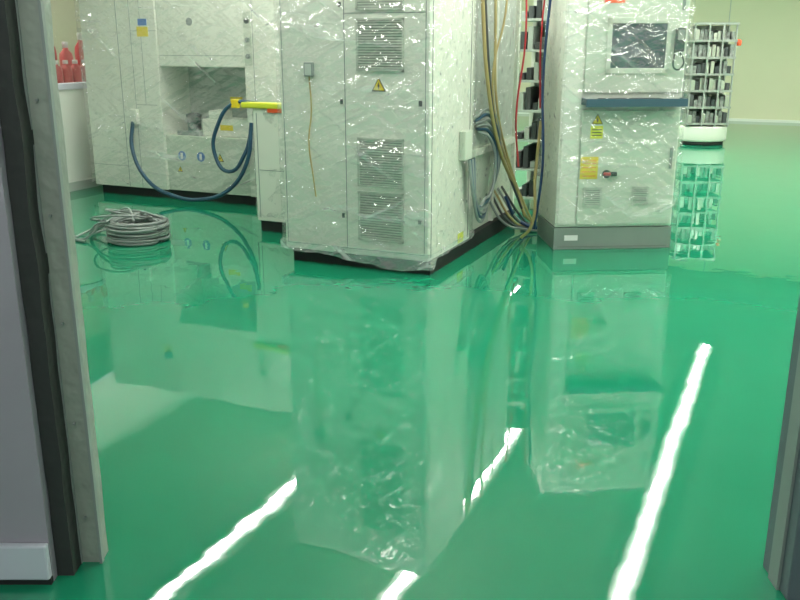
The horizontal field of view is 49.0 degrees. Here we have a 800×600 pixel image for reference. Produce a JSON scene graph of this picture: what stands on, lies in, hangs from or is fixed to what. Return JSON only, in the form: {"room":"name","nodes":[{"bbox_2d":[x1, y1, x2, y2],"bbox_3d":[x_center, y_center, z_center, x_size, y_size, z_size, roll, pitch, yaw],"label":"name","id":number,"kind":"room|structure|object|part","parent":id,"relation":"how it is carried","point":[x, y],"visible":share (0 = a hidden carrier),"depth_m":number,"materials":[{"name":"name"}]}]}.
{"room":"factory floor","nodes":[
{"label":"factory floor","id":0,"kind":"room"},
{"bbox_2d":[0,123,57,579],"bbox_3d":[-3.675,-0.642,2.167,5.350,3.000,0.120,0,17,0],"label":"wall","id":1,"kind":"structure","parent":0,"point":[25,517],"depth_m":2.39,"materials":[{"name":"grey paint"}]},
{"bbox_2d":[0,543,51,579],"bbox_3d":[-3.650,0.745,2.502,5.300,0.110,0.025,0,17,0],"label":"baseboard","id":2,"kind":"structure","parent":1,"relation":"attached to","point":[18,561],"depth_m":2.49,"materials":[{"name":"grey plastic"}]},
{"bbox_2d":[0,576,53,584],"bbox_3d":[-3.650,0.806,2.525,5.300,0.020,0.015,0,16,0],"label":"baseboard front foot","id":3,"kind":"object","parent":1,"relation":"attached to","point":[2,582],"depth_m":2.52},
{"bbox_2d":[0,0,80,575],"bbox_3d":[-0.976,-0.336,2.278,0.057,2.350,0.100,0,17,0],"label":"seal","id":4,"kind":"object","parent":1,"relation":"attached to","point":[18,138],"visible":0.84,"depth_m":2.33,"materials":[{"name":"black rubber"}]},
{"bbox_2d":[15,0,103,562],"bbox_3d":[-0.923,-0.342,2.299,0.068,2.350,0.018,0,17,0],"label":"strip","id":5,"kind":"object","parent":1,"relation":"attached to","point":[40,2],"visible":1,"depth_m":2.37,"materials":[{"name":"grey metal"}]},
{"bbox_2d":[18,0,107,561],"bbox_3d":[-0.924,-0.350,2.326,0.067,2.350,0.060,0,17,0],"label":"door frame","id":6,"kind":"structure","parent":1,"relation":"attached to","point":[28,9],"depth_m":2.38,"materials":[{"name":"grey metal"}]},
{"bbox_2d":[35,99,86,518],"bbox_3d":[-0.927,-0.223,2.327,0.006,1.806,0.010,0,17,0],"label":"rivets","id":7,"kind":"object","parent":6,"relation":"attached to","point":[49,215],"visible":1,"depth_m":2.41,"materials":[{"name":"metal"}]},
{"bbox_2d":[50,0,80,65],"bbox_3d":[-5.421,-3.406,11.498,0.100,3.000,10.500,7,18,23],"label":"wall","id":8,"kind":"structure","parent":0,"point":[66,23],"depth_m":12.62,"materials":[{"name":"beige paint"}]},
{"bbox_2d":[59,88,95,182],"bbox_3d":[-2.607,-3.106,10.486,0.100,3.000,18.860,7,18,23],"label":"wall","id":9,"kind":"structure","parent":0,"point":[74,103],"depth_m":9.07,"materials":[{"name":"white paint"}]},
{"bbox_2d":[58,82,86,89],"bbox_3d":[-3.286,-2.751,8.988,0.150,1.130,3.300,7,18,23],"label":"frame","id":10,"kind":"object","parent":9,"relation":"attached to","point":[71,85],"visible":0.06,"depth_m":8.90,"materials":[{"name":"white metal"}]},
{"bbox_2d":[69,178,101,191],"bbox_3d":[-2.512,-1.730,10.963,0.020,0.090,18.660,7,18,23],"label":"baseboard","id":11,"kind":"structure","parent":9,"relation":"attached to","point":[88,183],"depth_m":9.20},
{"bbox_2d":[0,114,799,599],"bbox_3d":[0.711,-0.532,7.253,15.480,0.100,23.560,7,18,23],"label":"floor","id":12,"kind":"structure","parent":0,"point":[517,418],"depth_m":3.79,"materials":[{"name":"green paint"}]},
{"bbox_2d":[75,207,170,245],"bbox_3d":[-2.173,-0.616,6.925,0.815,0.257,0.581,6,18,20],"label":"cable coil","id":13,"kind":"object","parent":12,"relation":"on","point":[141,228],"visible":1,"depth_m":6.72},
{"bbox_2d":[78,0,280,204],"bbox_3d":[-1.701,-2.130,8.863,2.508,2.050,1.842,7,18,23],"label":"wrapped machining centre","id":14,"kind":"object","parent":12,"relation":"on","point":[168,81],"visible":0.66,"depth_m":8.38,"materials":[{"name":"white paint"}]},
{"bbox_3d":[-1.984,-1.630,8.529,0.260,0.040,0.240,7,18,23],"label":"motor","id":15,"kind":"part","parent":14,"relation":"part of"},
{"bbox_3d":[-1.993,-1.710,8.510,0.160,0.205,0.160,7,18,23],"label":"coolant motor","id":16,"kind":"part","parent":14,"relation":"part of","materials":[{"name":"grey metal"}]},
{"bbox_3d":[-1.739,-1.338,8.548,0.960,0.530,0.420,7,18,23],"label":"panel","id":17,"kind":"part","parent":14,"relation":"part of","materials":[{"name":"grey paint"}]},
{"bbox_3d":[-1.353,-2.321,7.801,0.080,0.460,0.004,7,18,23],"label":"button plate","id":18,"kind":"part","parent":14,"relation":"part of","materials":[{"name":"grey paint"}]},
{"bbox_2d":[241,0,537,274],"bbox_3d":[-0.022,-1.578,6.667,2.454,2.281,2.213,7,18,23],"label":"tall cabinet","id":19,"kind":"object","parent":12,"relation":"on","point":[390,143],"visible":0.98,"depth_m":5.84,"materials":[{"name":"white metal"}]},
{"bbox_3d":[-0.602,-1.502,5.723,0.045,0.070,0.004,7,18,23],"label":"thermostat plate","id":20,"kind":"part","parent":19,"relation":"part of","materials":[{"name":"grey plastic"}]},
{"bbox_2d":[355,18,403,71],"bbox_3d":[-0.128,-1.599,5.504,0.330,0.320,0.012,7,18,23],"label":"grille","id":21,"kind":"object","parent":19,"relation":"attached to","point":[379,42],"depth_m":5.50,"materials":[{"name":"grey metal"}]},
{"bbox_2d":[355,0,403,9],"bbox_3d":[-0.128,-1.954,5.399,0.330,0.320,0.012,7,18,23],"label":"grille","id":22,"kind":"object","parent":19,"relation":"attached to","point":[359,4],"depth_m":5.43,"materials":[{"name":"grey metal"}]},
{"bbox_2d":[357,137,403,189],"bbox_3d":[-0.128,-0.889,5.714,0.330,0.320,0.012,7,18,23],"label":"grille","id":23,"kind":"object","parent":19,"relation":"attached to","point":[380,160],"depth_m":5.71,"materials":[{"name":"grey metal"}]},
{"bbox_2d":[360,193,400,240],"bbox_3d":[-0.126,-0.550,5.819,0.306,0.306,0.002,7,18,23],"label":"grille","id":24,"kind":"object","parent":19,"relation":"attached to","point":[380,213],"depth_m":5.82,"materials":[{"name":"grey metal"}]},
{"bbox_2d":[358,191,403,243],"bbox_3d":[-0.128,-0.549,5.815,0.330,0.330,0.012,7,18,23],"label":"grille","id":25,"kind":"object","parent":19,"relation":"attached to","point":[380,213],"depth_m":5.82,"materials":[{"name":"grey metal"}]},
{"bbox_3d":[0.727,-1.586,6.728,0.030,1.980,1.140,7,18,23],"label":"frame","id":26,"kind":"part","parent":19,"relation":"part of","materials":[{"name":"white paint"}]},
{"bbox_2d":[514,0,547,199],"bbox_3d":[1.561,-1.922,7.896,0.950,2.200,0.600,7,18,23],"label":"rack","id":27,"kind":"object","parent":12,"relation":"on","point":[528,101],"visible":0.14,"depth_m":7.89,"materials":[{"name":"white metal"}]},
{"bbox_3d":[1.681,-2.046,8.140,0.950,2.100,0.010,7,18,23],"label":"panel","id":28,"kind":"part","parent":27,"relation":"part of","materials":[{"name":"metal"}]},
{"bbox_2d":[520,0,690,249],"bbox_3d":[1.488,-1.403,6.498,1.110,2.000,0.728,-1,17,-4],"label":"tall cabinet","id":29,"kind":"object","parent":12,"relation":"on","point":[611,101],"visible":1,"depth_m":6.32,"materials":[{"name":"white metal"}]},
{"bbox_3d":[1.270,-0.461,6.521,0.100,0.040,0.003,-1,17,-4],"label":"name plate","id":30,"kind":"part","parent":29,"relation":"part of","materials":[{"name":"white plastic"}]},
{"bbox_2d":[583,187,601,205],"bbox_3d":[1.408,-0.755,6.423,0.135,0.140,0.012,-1,17,-4],"label":"vent","id":31,"kind":"object","parent":29,"relation":"attached to","point":[592,196],"depth_m":6.42,"materials":[{"name":"grey metal"}]},
{"bbox_2d":[602,170,616,177],"bbox_3d":[1.521,-0.913,6.373,0.104,0.060,0.066,7,18,23],"label":"switch","id":32,"kind":"object","parent":29,"relation":"attached to","point":[605,173],"depth_m":6.37,"materials":[{"name":"red plastic"}]},
{"bbox_2d":[605,17,672,73],"bbox_3d":[1.670,-1.776,6.138,0.460,0.380,0.015,-1,17,-4],"label":"monitor","id":33,"kind":"object","parent":29,"relation":"on","point":[633,45],"depth_m":6.14,"materials":[{"name":"grey paint"}]},
{"bbox_2d":[631,186,648,204],"bbox_3d":[1.762,-0.767,6.446,0.125,0.130,0.012,-1,17,-4],"label":"vent","id":34,"kind":"object","parent":29,"relation":"attached to","point":[639,194],"depth_m":6.45,"materials":[{"name":"grey metal"}]},
{"bbox_3d":[1.969,-1.557,6.225,0.020,1.250,0.015,-1,17,-4],"label":"door handle","id":35,"kind":"part","parent":29,"relation":"part of","materials":[{"name":"white metal"}]},
{"bbox_3d":[1.954,-1.715,6.153,0.090,0.209,0.023,-1,17,-4],"label":"handset cord","id":36,"kind":"part","parent":29,"relation":"part of","materials":[{"name":"plastic"}]},
{"bbox_2d":[678,22,741,145],"bbox_3d":[4.561,-3.182,12.959,0.755,1.740,0.525,0,17,0],"label":"storage rack","id":37,"kind":"object","parent":12,"relation":"on","point":[708,48],"visible":0.98,"depth_m":12.88,"materials":[{"name":"white metal"}]},
{"bbox_3d":[-3.397,-1.998,10.233,0.550,1.018,2.200,7,18,23],"label":"workbench","id":38,"kind":"object","parent":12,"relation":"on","visible":0},
{"bbox_2d":[54,32,85,82],"bbox_3d":[-3.484,-2.697,9.809,0.410,0.561,1.680,7,18,23],"label":"bottles","id":39,"kind":"object","parent":38,"relation":"on","point":[69,70],"visible":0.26,"depth_m":9.48,"materials":[{"name":"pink plastic"}]},
{"bbox_2d":[519,0,799,119],"bbox_3d":[6.218,-4.937,16.668,10.980,3.000,0.100,7,18,23],"label":"wall","id":40,"kind":"structure","parent":0,"point":[766,78],"depth_m":16.48,"materials":[{"name":"beige paint"}]},
{"bbox_2d":[517,112,799,122],"bbox_3d":[6.194,-3.507,17.034,10.780,0.050,0.020,7,18,23],"label":"baseboard","id":41,"kind":"structure","parent":40,"relation":"attached to","point":[730,119],"depth_m":16.73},
{"bbox_3d":[3.220,-0.625,2.109,4.160,3.000,0.120,0,16,0],"label":"wall","id":42,"kind":"structure","parent":0,"visible":0},
{"bbox_2d":[763,294,799,599],"bbox_3d":[1.109,-0.312,2.197,0.062,2.350,0.170,0,17,0],"label":"door frame","id":43,"kind":"structure","parent":42,"relation":"attached to","point":[789,587],"depth_m":2.44,"materials":[{"name":"grey metal"}]},
{"bbox_2d":[768,346,799,589],"bbox_3d":[1.076,-0.310,2.192,0.013,2.350,0.060,0,16,0],"label":"jamb lip","id":44,"kind":"object","parent":43,"relation":"attached to","point":[793,435],"depth_m":2.43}
]}

